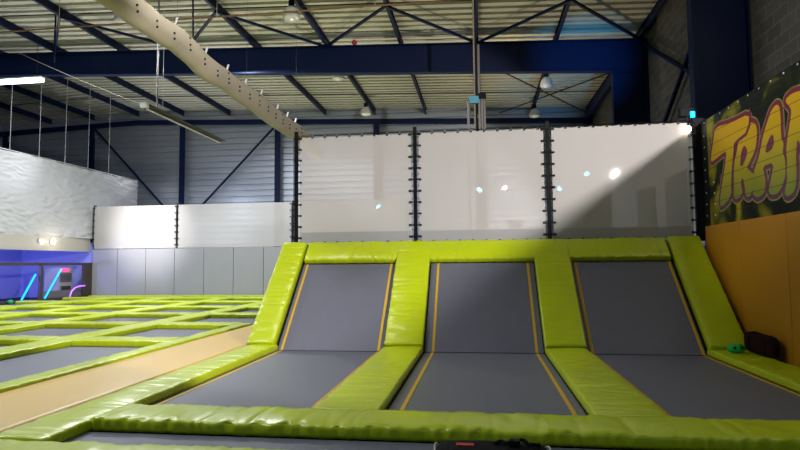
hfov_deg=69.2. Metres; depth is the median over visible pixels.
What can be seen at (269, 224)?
barrier panel
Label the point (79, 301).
pad
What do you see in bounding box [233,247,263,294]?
pad
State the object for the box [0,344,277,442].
pad
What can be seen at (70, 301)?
pad
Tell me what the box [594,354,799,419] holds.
bed
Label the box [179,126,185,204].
wall column
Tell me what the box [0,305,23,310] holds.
pad
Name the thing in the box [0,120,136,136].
beam
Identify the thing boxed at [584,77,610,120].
beam
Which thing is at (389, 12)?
beam
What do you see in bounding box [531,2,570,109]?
beam
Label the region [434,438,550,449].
sports bag
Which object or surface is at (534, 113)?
lamp
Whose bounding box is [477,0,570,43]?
brace
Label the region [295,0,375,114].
beam
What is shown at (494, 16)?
ceiling
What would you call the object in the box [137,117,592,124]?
beam
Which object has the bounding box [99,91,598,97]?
rod
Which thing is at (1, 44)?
power cable
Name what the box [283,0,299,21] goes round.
lamp
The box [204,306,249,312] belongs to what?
pad
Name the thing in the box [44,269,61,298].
tube
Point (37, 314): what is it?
pad
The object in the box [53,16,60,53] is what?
brace
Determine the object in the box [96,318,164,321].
bed
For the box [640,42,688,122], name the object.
brace
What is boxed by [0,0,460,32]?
gas pipe
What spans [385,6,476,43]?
brace
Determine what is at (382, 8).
brace
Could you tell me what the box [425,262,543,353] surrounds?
bed
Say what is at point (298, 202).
barrier panel
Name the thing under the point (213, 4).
beam
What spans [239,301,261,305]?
pad
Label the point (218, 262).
pad
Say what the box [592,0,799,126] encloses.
wall
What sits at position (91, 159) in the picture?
wall column
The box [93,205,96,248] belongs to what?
post
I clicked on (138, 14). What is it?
air duct
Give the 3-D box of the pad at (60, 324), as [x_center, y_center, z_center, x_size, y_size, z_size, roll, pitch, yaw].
[-7.526,2.460,14.346,2.250,0.133,0.639,-1,-4,8]
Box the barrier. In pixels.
[0,263,92,304]
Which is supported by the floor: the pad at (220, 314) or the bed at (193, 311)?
the bed at (193, 311)
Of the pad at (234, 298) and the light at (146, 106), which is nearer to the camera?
the light at (146, 106)
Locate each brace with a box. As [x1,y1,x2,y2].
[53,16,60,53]
[60,16,156,43]
[94,127,273,204]
[193,10,215,39]
[216,10,325,47]
[325,6,385,47]
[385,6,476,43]
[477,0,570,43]
[499,73,609,113]
[507,74,586,112]
[570,0,640,39]
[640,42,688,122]
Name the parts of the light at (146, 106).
hanging rod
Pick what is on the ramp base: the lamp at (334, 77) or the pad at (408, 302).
the pad at (408, 302)
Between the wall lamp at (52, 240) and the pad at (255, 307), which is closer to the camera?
the pad at (255, 307)
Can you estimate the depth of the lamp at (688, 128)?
11.31 m
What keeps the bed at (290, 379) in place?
on the floor
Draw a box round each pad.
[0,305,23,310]
[0,312,35,320]
[0,321,37,325]
[0,321,57,334]
[0,323,251,392]
[0,335,60,345]
[0,336,90,360]
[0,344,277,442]
[0,439,284,449]
[15,300,65,303]
[17,305,83,309]
[22,300,78,304]
[29,312,105,317]
[30,305,96,311]
[44,312,121,320]
[45,321,141,328]
[62,297,100,299]
[68,297,113,300]
[69,321,164,336]
[72,300,128,303]
[72,336,181,346]
[88,295,263,296]
[90,305,153,309]
[91,404,799,449]
[92,249,117,294]
[94,300,141,305]
[112,305,171,311]
[113,297,157,299]
[115,312,197,317]
[117,249,145,294]
[137,300,193,303]
[140,297,172,300]
[145,248,174,294]
[147,312,214,321]
[157,322,242,328]
[159,300,209,305]
[166,305,232,309]
[168,295,189,296]
[172,297,219,299]
[174,248,203,294]
[196,296,233,300]
[203,248,233,294]
[204,300,261,303]
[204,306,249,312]
[210,312,257,317]
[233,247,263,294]
[233,297,263,299]
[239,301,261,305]
[247,242,307,344]
[248,305,259,309]
[263,247,281,294]
[304,237,670,263]
[314,346,422,409]
[384,247,429,346]
[533,245,586,348]
[545,348,667,416]
[666,236,746,349]
[705,221,744,333]
[707,349,799,392]
[740,213,793,364]
[786,211,799,366]
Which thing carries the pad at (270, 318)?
on the ramp base
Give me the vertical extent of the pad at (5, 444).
0.118 m
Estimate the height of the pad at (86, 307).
0.128 m
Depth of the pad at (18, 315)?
16.96 m
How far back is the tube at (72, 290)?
27.07 m
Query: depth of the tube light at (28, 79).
22.58 m
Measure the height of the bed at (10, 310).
0.030 m
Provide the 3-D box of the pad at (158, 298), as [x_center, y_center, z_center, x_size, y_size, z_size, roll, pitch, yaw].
[-10.381,3.177,24.696,0.654,0.130,2.640,-1,-4,8]
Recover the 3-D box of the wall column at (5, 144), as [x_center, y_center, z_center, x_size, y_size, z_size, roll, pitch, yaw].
[-23.764,-0.772,34.837,0.340,9.654,0.300,-1,-4,8]
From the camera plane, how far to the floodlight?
11.41 m
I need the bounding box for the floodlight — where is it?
[678,107,694,119]
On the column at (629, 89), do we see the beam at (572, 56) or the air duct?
the beam at (572, 56)
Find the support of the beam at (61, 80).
attached to the ceiling
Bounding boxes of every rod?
[0,0,484,16]
[4,97,98,105]
[53,15,56,61]
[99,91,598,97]
[192,0,193,35]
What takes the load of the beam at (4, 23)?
attached to the ceiling
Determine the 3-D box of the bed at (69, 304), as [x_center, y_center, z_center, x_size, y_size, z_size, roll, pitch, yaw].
[-12.182,3.087,21.913,2.270,0.030,2.270,-1,-4,8]
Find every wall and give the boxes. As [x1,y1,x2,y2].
[0,108,591,248]
[0,249,21,298]
[20,244,92,296]
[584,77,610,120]
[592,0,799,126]
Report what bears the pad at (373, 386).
on the floor
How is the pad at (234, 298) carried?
on the bed
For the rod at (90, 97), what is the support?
attached to the beam at (16, 88)
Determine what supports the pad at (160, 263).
on the floor
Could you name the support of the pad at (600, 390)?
on the floor
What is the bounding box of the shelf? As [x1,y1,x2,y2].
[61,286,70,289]
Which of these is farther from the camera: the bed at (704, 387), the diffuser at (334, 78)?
the diffuser at (334, 78)
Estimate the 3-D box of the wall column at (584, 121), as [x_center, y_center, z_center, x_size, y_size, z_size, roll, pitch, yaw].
[9.812,-1.114,30.171,0.340,9.130,0.300,-1,-4,8]
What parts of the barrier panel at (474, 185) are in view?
lacing cord, cord, lacing cord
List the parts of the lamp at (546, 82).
lamp shade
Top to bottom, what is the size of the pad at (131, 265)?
2.330 m
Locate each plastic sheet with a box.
[0,49,137,251]
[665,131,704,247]
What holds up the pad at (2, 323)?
on the bed
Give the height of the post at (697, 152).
2.410 m
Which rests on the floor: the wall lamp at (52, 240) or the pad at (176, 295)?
the pad at (176, 295)
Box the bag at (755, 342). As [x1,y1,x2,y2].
[744,331,779,357]
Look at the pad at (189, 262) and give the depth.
27.78 m
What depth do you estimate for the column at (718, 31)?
12.80 m
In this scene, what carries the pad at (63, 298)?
on the bed
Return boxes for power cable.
[1,44,138,103]
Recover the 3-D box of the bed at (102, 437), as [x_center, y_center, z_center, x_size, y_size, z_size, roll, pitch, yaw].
[0.816,1.751,3.586,7.730,0.030,2.340,-1,-4,8]
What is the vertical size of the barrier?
1.710 m
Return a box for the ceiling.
[0,0,657,123]
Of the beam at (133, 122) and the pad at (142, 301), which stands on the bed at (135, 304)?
the pad at (142, 301)
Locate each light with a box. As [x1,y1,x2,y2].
[0,37,44,84]
[139,0,224,142]
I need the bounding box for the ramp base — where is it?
[277,248,708,356]
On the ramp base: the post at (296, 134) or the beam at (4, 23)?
the post at (296, 134)
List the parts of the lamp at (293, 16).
lamp shade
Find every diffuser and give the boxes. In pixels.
[0,77,43,84]
[283,15,299,21]
[332,77,344,80]
[540,84,552,88]
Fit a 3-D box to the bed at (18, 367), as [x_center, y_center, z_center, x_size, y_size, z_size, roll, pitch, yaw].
[-5.595,2.120,8.282,2.050,0.030,5.220,-1,-4,8]
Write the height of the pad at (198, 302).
0.126 m
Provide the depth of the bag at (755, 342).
8.45 m
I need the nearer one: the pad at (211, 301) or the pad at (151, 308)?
the pad at (151, 308)
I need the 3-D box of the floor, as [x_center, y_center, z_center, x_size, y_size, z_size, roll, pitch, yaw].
[-9.873,2.763,15.110,36.200,0.270,35.500,-1,-4,8]
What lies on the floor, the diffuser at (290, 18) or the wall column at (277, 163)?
the wall column at (277, 163)
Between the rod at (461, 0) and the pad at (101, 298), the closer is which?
the rod at (461, 0)
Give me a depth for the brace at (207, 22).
20.29 m
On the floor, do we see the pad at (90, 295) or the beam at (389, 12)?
the pad at (90, 295)
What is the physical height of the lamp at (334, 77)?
0.670 m
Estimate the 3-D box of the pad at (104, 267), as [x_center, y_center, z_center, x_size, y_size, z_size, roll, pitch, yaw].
[-14.457,2.360,28.435,1.320,2.330,0.120,-1,-4,8]
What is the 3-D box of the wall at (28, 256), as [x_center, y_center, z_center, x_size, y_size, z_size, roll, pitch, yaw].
[-17.149,2.304,29.057,3.980,2.630,0.100,-1,-4,8]
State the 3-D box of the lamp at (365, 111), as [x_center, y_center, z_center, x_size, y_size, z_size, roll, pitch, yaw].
[-1.759,-5.935,29.775,0.540,0.670,0.540,-1,-4,8]
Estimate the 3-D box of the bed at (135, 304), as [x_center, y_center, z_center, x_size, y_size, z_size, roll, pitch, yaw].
[-9.409,3.037,21.529,2.270,0.030,2.270,-1,-4,8]
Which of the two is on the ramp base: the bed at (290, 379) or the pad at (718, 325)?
the pad at (718, 325)
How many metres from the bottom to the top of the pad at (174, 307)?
0.134 m
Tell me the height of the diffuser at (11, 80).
0.130 m
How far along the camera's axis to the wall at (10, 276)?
28.61 m
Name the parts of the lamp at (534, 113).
lamp shade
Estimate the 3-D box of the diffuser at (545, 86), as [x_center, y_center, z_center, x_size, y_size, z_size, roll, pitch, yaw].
[6.117,-5.763,24.212,0.530,0.090,0.530,-1,-4,8]
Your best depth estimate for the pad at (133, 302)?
22.10 m
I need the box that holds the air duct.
[95,0,309,144]
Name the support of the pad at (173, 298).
on the bed
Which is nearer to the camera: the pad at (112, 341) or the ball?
the ball
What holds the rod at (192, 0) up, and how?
hanging from the ceiling
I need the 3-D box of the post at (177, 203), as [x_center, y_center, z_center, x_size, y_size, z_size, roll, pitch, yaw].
[-10.766,1.223,28.110,0.090,4.550,0.090,-1,-4,8]
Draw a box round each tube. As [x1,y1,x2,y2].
[21,274,35,299]
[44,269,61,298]
[69,285,84,296]
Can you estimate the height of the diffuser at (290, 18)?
0.090 m
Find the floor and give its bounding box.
[0,297,799,449]
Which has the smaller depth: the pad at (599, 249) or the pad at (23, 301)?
the pad at (599, 249)
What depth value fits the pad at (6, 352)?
10.25 m
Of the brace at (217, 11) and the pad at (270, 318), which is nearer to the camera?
the pad at (270, 318)
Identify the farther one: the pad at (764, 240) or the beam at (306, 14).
the beam at (306, 14)
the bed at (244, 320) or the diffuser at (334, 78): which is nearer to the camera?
the bed at (244, 320)
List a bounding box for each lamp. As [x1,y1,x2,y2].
[50,238,55,244]
[113,14,127,24]
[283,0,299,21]
[332,75,344,80]
[361,103,370,115]
[529,104,539,117]
[540,74,552,88]
[685,121,690,131]
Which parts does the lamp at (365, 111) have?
lamp shade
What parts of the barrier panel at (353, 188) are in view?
lacing cord, cord, lacing cord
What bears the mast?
on the floor
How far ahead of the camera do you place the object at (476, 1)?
19.74 m
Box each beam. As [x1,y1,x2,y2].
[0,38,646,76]
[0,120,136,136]
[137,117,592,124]
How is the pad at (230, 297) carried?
on the floor
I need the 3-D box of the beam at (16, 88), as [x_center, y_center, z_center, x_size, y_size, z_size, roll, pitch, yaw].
[-19.689,-7.084,24.108,0.100,0.290,21.300,-1,-4,8]
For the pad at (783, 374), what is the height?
0.115 m
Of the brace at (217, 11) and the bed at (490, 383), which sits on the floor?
the bed at (490, 383)
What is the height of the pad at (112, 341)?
0.128 m
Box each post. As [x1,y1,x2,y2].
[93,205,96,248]
[177,203,179,247]
[294,132,298,241]
[413,127,417,240]
[545,121,551,238]
[691,118,705,240]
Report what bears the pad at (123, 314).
on the bed at (110, 319)
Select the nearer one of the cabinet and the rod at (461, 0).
the rod at (461, 0)
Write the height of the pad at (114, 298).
0.132 m
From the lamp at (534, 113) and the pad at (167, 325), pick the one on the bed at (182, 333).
the pad at (167, 325)
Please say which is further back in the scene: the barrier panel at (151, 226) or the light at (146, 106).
the barrier panel at (151, 226)
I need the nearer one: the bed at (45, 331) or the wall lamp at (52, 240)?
the bed at (45, 331)
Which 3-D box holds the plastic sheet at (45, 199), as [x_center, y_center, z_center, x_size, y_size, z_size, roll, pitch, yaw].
[-15.715,-3.020,26.221,0.338,8.351,13.101,-1,-4,8]
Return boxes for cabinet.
[44,267,72,290]
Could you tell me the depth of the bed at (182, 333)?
12.91 m
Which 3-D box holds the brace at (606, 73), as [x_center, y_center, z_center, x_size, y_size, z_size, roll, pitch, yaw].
[7.052,-6.132,27.293,0.045,0.214,8.072,1,-4,-26]
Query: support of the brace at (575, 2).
attached to the beam at (572, 56)
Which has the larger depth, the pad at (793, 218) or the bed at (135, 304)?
the bed at (135, 304)
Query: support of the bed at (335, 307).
on the ramp base
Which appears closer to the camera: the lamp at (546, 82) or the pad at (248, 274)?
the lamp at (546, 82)
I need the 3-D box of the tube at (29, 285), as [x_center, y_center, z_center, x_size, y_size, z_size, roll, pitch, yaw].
[-15.801,2.646,24.673,0.070,1.120,0.808,-1,-4,8]
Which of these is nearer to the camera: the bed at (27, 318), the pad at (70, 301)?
the bed at (27, 318)
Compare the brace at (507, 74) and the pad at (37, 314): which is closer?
the pad at (37, 314)
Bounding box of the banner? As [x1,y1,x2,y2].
[701,60,799,225]
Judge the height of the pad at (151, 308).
0.128 m
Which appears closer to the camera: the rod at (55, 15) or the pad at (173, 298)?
the rod at (55, 15)
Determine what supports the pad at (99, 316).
on the floor
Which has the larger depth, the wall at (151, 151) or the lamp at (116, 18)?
the wall at (151, 151)
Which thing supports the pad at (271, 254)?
on the floor
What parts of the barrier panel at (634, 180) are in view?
lacing cord, cord, lacing cord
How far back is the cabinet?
27.20 m
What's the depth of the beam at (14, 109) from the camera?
32.98 m
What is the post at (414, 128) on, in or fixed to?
on the ramp base
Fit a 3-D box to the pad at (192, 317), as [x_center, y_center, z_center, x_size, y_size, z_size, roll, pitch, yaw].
[-5.848,2.545,15.807,0.654,0.128,2.740,-1,-4,8]
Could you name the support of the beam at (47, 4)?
attached to the ceiling
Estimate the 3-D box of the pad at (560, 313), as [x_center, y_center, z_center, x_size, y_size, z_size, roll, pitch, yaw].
[2.832,1.237,10.440,0.678,1.796,1.874,-1,-4,8]
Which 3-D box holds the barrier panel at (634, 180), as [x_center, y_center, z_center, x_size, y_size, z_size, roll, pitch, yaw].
[4.386,-0.857,11.512,2.858,2.375,0.066,-1,-4,8]
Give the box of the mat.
[0,325,252,432]
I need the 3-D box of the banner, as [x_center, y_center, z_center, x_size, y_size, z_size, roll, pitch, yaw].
[4.873,-1.476,3.898,0.064,2.040,14.860,-1,-4,8]
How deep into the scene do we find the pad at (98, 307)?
19.94 m
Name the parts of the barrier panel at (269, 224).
lacing cord, lacing cord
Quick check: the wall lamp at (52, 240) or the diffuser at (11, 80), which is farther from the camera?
the wall lamp at (52, 240)
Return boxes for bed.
[0,310,36,311]
[0,346,140,382]
[2,317,64,320]
[3,328,101,335]
[65,432,607,449]
[69,304,93,305]
[77,310,120,311]
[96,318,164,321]
[120,329,212,337]
[135,304,165,305]
[151,350,377,407]
[157,310,209,312]
[193,318,255,324]
[197,304,243,305]
[242,310,258,312]
[277,264,395,351]
[389,352,585,415]
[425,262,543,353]
[571,261,705,355]
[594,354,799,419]
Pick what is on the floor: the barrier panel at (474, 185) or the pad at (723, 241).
the pad at (723, 241)
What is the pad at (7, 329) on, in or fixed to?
on the floor
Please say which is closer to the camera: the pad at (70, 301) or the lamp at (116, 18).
the lamp at (116, 18)
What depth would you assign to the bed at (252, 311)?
18.77 m
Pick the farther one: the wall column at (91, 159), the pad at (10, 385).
the wall column at (91, 159)
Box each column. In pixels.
[2,132,8,150]
[86,125,94,241]
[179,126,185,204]
[274,129,280,246]
[373,120,379,134]
[583,119,589,126]
[611,39,649,125]
[686,0,752,249]
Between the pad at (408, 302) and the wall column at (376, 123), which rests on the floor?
the wall column at (376, 123)
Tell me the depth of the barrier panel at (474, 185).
11.91 m
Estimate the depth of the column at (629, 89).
20.39 m
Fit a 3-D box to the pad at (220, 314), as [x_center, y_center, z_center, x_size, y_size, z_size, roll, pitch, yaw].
[-4.423,2.590,16.688,1.910,0.131,0.646,-1,-4,8]
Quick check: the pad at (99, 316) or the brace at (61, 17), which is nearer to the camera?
the pad at (99, 316)
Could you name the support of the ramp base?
on the floor
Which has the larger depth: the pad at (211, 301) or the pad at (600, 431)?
the pad at (211, 301)
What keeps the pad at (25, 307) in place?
on the bed at (10, 310)
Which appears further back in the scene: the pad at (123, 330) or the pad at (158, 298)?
the pad at (158, 298)
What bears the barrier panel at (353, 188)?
attached to the post at (414, 128)
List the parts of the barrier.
post, rail, rail, panel, post, panel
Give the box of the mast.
[467,0,485,130]
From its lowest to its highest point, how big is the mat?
0.059 m
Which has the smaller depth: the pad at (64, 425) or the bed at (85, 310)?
the pad at (64, 425)
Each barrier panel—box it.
[92,205,176,248]
[176,202,291,247]
[292,202,308,244]
[293,132,416,245]
[413,126,550,240]
[546,120,699,240]
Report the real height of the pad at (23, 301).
0.132 m
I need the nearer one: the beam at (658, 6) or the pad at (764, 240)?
the pad at (764, 240)
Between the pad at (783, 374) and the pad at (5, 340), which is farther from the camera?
the pad at (5, 340)
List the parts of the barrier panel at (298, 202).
lacing cord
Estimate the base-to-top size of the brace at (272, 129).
5.869 m
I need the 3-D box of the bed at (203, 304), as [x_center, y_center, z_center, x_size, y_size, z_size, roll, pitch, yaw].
[-6.576,2.986,21.136,2.390,0.030,2.270,-1,-4,8]
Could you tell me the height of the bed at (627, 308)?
1.515 m
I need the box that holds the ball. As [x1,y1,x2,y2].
[726,343,745,352]

